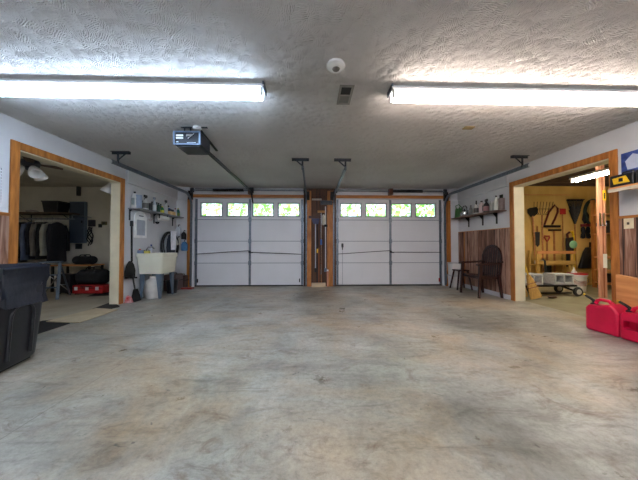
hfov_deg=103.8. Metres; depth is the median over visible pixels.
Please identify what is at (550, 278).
cinder block
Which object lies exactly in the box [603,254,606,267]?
paper tag
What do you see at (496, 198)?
bottle
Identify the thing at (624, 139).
wall
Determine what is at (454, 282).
storage box
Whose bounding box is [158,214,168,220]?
paper towel roll
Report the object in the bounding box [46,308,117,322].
floor mat
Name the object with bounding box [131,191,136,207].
jug
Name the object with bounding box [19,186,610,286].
wall
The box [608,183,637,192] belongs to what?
wall shelf
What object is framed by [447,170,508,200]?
trim
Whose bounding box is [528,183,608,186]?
trim
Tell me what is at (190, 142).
opener
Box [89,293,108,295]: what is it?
rubber mat
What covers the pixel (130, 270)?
shovel
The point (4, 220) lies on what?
wall paneling
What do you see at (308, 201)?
trim
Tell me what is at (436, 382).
floor
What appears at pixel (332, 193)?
door track
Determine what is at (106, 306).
rubber mat
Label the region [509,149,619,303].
trim
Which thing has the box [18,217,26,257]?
jacket
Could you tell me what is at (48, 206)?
tub
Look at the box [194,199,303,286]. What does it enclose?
door
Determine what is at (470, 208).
bottle
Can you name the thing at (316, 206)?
wall pier
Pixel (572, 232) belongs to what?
tool
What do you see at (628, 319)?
can
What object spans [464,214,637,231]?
trim
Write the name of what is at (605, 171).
fluorescent fixture
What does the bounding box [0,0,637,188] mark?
ceiling
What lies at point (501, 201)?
tin can
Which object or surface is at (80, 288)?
tool case
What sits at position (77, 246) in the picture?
outlet
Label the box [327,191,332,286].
trim
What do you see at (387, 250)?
door
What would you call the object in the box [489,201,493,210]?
aerosol can
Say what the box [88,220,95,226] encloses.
junction box
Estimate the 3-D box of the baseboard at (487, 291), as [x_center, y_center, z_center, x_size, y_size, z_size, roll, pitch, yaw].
[3.529,1.087,5.456,0.014,0.085,1.648,0,-1,-2]
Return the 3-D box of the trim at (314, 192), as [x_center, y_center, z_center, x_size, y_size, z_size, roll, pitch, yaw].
[0.017,-1.186,6.212,0.580,0.180,0.029,0,-1,-2]
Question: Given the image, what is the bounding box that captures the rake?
[566,199,584,270]
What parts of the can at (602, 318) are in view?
spout, handle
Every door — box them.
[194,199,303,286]
[336,199,441,285]
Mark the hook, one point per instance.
(599, 213)
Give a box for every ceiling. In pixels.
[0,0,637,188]
[557,163,608,177]
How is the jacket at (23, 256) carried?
hanging from the rail
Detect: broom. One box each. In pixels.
[309,216,319,271]
[525,265,541,299]
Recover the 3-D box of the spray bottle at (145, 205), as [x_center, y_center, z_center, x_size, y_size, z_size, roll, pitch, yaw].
[-3.335,-0.719,4.809,0.098,0.288,0.096,0,-1,-2]
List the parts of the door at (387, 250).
pull cord, lock rod, lock rod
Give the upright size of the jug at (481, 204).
0.267 m
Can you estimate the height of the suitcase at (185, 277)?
0.338 m
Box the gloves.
[580,224,590,238]
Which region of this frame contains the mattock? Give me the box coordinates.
[548,229,561,272]
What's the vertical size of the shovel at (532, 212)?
1.264 m
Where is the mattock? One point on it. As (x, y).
(553, 230)
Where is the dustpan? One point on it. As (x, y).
(128, 299)
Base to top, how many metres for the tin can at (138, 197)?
0.250 m
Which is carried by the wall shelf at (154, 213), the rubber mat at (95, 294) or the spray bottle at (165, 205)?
the spray bottle at (165, 205)
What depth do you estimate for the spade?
6.33 m
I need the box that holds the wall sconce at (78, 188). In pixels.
[76,186,80,195]
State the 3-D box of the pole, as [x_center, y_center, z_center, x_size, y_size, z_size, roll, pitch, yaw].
[-0.039,0.284,6.157,0.033,1.712,0.033,0,-1,21]
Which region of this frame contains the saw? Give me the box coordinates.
[543,204,560,226]
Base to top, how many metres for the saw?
0.587 m
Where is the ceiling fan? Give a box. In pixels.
[20,156,62,180]
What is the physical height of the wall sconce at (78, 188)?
0.365 m
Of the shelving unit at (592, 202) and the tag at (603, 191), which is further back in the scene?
the shelving unit at (592, 202)
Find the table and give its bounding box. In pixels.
[50,264,104,291]
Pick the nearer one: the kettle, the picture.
the picture
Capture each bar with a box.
[190,187,306,194]
[334,188,446,195]
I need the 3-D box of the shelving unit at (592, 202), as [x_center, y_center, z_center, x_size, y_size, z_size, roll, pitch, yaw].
[7.164,0.087,5.852,1.110,2.100,0.460,0,-1,-2]
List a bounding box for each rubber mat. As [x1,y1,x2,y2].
[38,319,69,333]
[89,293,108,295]
[93,303,119,308]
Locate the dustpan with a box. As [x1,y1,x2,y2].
[124,295,132,302]
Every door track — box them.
[111,151,192,285]
[292,158,309,285]
[330,158,350,285]
[443,155,529,284]
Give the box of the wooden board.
[318,248,319,282]
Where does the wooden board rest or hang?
on the floor
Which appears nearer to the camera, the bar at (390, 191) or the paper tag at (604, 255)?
the paper tag at (604, 255)
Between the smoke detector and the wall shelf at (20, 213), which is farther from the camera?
the wall shelf at (20, 213)
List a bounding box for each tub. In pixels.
[41,201,69,211]
[136,246,177,298]
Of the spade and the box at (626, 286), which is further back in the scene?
the spade
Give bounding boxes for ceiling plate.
[462,126,474,129]
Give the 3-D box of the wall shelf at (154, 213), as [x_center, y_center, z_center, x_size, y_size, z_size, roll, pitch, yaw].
[-3.358,-0.455,5.278,0.219,0.220,1.540,0,-1,-2]
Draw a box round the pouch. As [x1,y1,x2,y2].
[181,230,185,238]
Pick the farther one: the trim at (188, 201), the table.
the trim at (188, 201)
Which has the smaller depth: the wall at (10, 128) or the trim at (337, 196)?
the wall at (10, 128)
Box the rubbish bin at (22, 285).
[0,263,50,372]
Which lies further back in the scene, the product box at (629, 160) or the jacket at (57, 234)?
the jacket at (57, 234)
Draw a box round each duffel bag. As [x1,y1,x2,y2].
[72,254,97,263]
[75,266,109,283]
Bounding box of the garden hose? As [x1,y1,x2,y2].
[583,199,596,226]
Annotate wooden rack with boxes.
[528,251,575,273]
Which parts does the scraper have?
handle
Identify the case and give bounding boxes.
[56,273,77,293]
[72,284,108,293]
[610,170,635,187]
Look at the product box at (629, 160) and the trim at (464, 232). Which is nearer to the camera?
the product box at (629, 160)
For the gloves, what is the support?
hanging from the wall at (560, 194)
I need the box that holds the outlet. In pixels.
[75,244,81,248]
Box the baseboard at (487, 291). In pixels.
[465,284,510,299]
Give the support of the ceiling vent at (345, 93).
in the ceiling at (287, 45)
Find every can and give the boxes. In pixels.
[136,195,141,207]
[455,204,461,217]
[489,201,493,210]
[498,198,504,209]
[583,293,627,336]
[616,300,637,342]
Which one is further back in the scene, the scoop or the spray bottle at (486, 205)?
the scoop
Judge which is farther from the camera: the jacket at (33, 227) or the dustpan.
the jacket at (33, 227)
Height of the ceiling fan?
0.522 m
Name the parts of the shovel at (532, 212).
blade, handle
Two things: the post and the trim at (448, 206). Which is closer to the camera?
the post
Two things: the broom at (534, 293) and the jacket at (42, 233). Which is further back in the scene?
the jacket at (42, 233)
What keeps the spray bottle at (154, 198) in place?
on the wall shelf at (154, 213)
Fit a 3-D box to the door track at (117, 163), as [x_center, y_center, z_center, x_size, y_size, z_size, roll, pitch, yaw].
[-3.022,-0.112,4.878,0.280,2.399,2.475,0,-1,-2]
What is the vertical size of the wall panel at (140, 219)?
0.514 m
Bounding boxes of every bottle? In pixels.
[142,195,148,209]
[153,197,156,210]
[164,200,167,213]
[175,225,180,235]
[469,205,472,214]
[474,201,478,213]
[483,199,488,211]
[494,195,497,209]
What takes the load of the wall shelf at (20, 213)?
attached to the wall at (560, 194)
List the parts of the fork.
handle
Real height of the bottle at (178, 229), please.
0.278 m
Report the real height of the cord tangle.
0.472 m
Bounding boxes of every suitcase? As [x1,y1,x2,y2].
[163,272,182,290]
[183,274,187,286]
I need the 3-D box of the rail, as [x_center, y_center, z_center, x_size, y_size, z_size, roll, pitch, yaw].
[-6.489,-0.509,5.784,2.050,0.115,0.492,0,-1,-2]
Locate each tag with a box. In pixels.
[602,190,605,199]
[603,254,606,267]
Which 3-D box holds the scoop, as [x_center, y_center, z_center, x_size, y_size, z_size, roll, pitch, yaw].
[6.793,0.384,6.333,0.447,0.657,0.075,0,-1,-2]
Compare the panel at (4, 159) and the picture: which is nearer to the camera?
the panel at (4, 159)
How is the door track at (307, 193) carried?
hanging from the ceiling at (287, 45)
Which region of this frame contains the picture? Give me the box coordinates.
[625,153,637,169]
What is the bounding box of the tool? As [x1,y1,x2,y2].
[570,231,575,269]
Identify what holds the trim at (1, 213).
attached to the wall at (10, 128)
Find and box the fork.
[537,202,552,271]
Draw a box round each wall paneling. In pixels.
[0,215,8,263]
[458,217,637,294]
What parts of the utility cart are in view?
handle, frame, frame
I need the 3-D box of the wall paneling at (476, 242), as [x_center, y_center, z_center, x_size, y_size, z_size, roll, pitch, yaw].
[3.626,0.403,2.495,0.012,1.335,7.600,0,-1,-2]
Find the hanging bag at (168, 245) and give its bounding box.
[166,233,174,252]
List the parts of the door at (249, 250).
lock rod, lock rod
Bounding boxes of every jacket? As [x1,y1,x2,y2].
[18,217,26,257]
[19,222,35,259]
[25,220,37,254]
[29,222,42,255]
[35,222,47,258]
[39,220,53,255]
[46,222,69,261]
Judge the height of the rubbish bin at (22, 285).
0.853 m
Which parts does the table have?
leg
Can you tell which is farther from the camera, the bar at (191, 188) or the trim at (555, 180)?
the trim at (555, 180)
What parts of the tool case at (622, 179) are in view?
panel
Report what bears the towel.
hanging from the hanging bag at (168, 245)
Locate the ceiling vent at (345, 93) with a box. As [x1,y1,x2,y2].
[337,85,354,104]
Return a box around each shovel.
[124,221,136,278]
[527,207,537,256]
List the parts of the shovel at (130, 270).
blade, handle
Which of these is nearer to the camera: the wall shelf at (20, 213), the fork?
the wall shelf at (20, 213)
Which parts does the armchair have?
leg, armrest, seat, leg, leg, armrest, frame, leg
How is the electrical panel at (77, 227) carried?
attached to the wall at (560, 194)
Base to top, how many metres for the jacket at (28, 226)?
0.818 m
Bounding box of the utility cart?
[525,258,582,296]
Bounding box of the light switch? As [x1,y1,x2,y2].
[624,218,633,228]
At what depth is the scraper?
6.35 m
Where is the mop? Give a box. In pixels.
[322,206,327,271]
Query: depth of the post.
4.86 m
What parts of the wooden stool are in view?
leg, leg, leg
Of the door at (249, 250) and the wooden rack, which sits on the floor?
the wooden rack
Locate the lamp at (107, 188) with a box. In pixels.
[100,183,110,193]
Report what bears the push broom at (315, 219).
hanging from the wall pier
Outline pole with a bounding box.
[317,224,317,282]
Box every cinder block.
[525,273,542,284]
[543,273,573,284]
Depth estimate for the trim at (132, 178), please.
5.19 m
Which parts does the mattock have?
handle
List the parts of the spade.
handle, blade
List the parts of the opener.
frame, rail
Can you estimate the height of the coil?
0.794 m
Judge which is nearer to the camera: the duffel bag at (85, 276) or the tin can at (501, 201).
the tin can at (501, 201)
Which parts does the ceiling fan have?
lamp shade, blade, motor, lamp shade, lamp shade, blade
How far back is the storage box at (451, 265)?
6.01 m
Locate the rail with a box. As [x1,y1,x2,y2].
[19,214,91,219]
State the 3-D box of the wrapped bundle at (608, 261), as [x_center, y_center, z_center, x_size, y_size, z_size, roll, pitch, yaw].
[6.989,0.581,5.837,0.500,0.220,0.300,0,-1,-2]
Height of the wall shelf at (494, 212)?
0.242 m
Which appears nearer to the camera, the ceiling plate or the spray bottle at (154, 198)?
the ceiling plate
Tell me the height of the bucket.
0.400 m
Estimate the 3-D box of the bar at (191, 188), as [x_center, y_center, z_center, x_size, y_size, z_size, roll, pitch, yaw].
[-1.705,-1.190,6.089,2.800,0.152,0.179,0,-1,-2]
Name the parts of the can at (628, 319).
spout, handle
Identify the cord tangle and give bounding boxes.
[86,226,93,245]
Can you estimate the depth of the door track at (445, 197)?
5.25 m
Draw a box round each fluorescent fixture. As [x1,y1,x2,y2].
[0,78,266,101]
[387,83,637,106]
[569,167,608,182]
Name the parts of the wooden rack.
post, post, rail, rail, post, post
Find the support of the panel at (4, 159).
attached to the wall at (10, 128)
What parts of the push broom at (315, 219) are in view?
handle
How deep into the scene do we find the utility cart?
4.97 m
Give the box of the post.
[595,165,607,297]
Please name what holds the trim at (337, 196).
attached to the wall at (560, 194)
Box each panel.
[0,153,8,212]
[69,202,87,242]
[134,211,146,237]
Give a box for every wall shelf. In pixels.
[19,212,79,221]
[128,208,183,225]
[451,210,506,226]
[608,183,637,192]
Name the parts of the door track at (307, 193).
rail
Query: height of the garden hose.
0.720 m
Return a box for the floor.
[0,285,637,479]
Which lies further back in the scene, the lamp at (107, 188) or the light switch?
the lamp at (107, 188)
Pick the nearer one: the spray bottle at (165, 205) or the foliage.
the spray bottle at (165, 205)
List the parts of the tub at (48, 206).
lid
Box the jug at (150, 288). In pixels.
[144,276,157,298]
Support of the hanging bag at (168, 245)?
hanging from the wall at (10, 128)
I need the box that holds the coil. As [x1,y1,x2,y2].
[160,231,178,258]
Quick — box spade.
[543,235,551,272]
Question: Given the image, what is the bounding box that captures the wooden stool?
[449,269,472,289]
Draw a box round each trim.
[0,212,9,215]
[8,139,124,303]
[125,166,190,199]
[187,197,190,286]
[193,194,303,197]
[303,199,303,285]
[307,191,310,286]
[308,188,330,195]
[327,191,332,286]
[336,195,442,198]
[445,197,450,285]
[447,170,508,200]
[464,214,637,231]
[464,232,464,281]
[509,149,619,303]
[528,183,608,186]
[539,178,608,182]
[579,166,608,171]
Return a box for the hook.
[599,213,603,225]
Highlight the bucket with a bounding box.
[567,272,588,291]
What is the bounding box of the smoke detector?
[327,58,344,72]
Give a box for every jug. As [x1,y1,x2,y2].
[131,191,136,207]
[144,276,157,298]
[479,201,483,212]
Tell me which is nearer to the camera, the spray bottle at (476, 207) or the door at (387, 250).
the spray bottle at (476, 207)
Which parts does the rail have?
rail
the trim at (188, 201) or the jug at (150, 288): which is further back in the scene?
the trim at (188, 201)
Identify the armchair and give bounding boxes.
[458,245,503,298]
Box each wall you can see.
[0,113,175,302]
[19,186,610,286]
[458,121,637,231]
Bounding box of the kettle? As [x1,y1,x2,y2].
[460,205,468,216]
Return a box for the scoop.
[578,242,591,267]
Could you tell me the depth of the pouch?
6.01 m
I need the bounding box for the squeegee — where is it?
[318,211,324,282]
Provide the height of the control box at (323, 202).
0.105 m
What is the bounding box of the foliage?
[202,204,433,215]
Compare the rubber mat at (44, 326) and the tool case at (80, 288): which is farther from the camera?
the tool case at (80, 288)
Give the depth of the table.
5.44 m
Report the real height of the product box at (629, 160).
0.400 m
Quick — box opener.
[173,125,253,202]
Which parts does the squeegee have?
handle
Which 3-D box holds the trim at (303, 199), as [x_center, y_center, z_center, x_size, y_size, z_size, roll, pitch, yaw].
[0.019,0.061,6.318,6.148,2.170,0.050,0,-1,-2]
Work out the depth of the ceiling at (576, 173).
6.12 m
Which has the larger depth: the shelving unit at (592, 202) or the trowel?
the trowel
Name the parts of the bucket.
lid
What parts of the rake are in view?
handle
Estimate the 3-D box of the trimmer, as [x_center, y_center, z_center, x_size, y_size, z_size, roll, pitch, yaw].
[6.379,0.226,6.305,0.239,0.895,0.094,0,-1,-2]
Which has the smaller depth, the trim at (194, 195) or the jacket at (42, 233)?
the jacket at (42, 233)
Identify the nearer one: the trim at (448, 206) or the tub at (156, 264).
the tub at (156, 264)
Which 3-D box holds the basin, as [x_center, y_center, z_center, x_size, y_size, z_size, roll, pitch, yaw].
[-3.205,0.454,4.974,0.500,0.392,0.580,0,-1,-2]
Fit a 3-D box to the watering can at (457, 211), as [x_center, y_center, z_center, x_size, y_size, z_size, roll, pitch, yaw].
[3.422,-0.709,6.088,0.180,0.330,0.231,0,-1,-2]
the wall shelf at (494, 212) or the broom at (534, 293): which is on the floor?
the broom at (534, 293)
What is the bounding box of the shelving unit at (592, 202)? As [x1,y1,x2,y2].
[590,200,610,287]
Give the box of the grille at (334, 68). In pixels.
[332,66,339,71]
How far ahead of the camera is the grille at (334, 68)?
1.95 m
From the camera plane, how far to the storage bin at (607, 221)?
5.82 m
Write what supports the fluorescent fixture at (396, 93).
attached to the ceiling at (287, 45)
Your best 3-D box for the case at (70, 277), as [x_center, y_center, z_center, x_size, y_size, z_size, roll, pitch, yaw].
[-5.269,0.915,5.235,0.280,0.420,0.205,0,-1,-2]
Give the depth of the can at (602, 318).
2.87 m
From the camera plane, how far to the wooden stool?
5.71 m
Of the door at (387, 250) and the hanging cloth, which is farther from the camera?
the door at (387, 250)
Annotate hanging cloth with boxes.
[181,239,187,250]
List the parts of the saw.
saw blade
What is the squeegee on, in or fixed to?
on the floor
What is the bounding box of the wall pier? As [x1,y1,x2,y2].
[304,188,335,285]
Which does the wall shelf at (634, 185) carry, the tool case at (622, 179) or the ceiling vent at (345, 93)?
the tool case at (622, 179)
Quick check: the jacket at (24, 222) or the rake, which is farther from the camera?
the rake
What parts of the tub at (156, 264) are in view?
leg, leg, leg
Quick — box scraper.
[560,208,565,250]
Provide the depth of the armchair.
5.01 m
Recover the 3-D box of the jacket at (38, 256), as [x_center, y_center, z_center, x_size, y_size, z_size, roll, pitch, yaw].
[-6.052,-0.042,5.556,0.149,0.919,0.613,0,-1,-17]
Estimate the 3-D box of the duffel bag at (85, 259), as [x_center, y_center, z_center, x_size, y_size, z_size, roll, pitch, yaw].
[-5.239,0.433,5.598,0.440,0.223,0.213,0,-1,-2]
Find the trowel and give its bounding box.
[535,226,539,246]
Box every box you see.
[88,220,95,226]
[321,200,334,204]
[447,262,460,274]
[447,274,459,286]
[616,275,637,311]
[621,149,637,173]
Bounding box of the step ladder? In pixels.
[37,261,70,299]
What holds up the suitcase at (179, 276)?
on the floor
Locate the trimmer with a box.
[566,231,576,266]
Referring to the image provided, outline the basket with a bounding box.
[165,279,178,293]
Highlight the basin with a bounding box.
[136,253,177,273]
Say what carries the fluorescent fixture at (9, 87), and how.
attached to the ceiling at (287, 45)
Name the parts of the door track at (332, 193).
rail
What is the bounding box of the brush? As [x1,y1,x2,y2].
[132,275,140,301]
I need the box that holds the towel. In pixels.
[171,231,175,249]
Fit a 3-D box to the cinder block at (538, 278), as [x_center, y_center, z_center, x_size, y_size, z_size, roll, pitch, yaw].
[4.289,0.791,5.127,0.400,0.210,0.260,0,-1,-5]

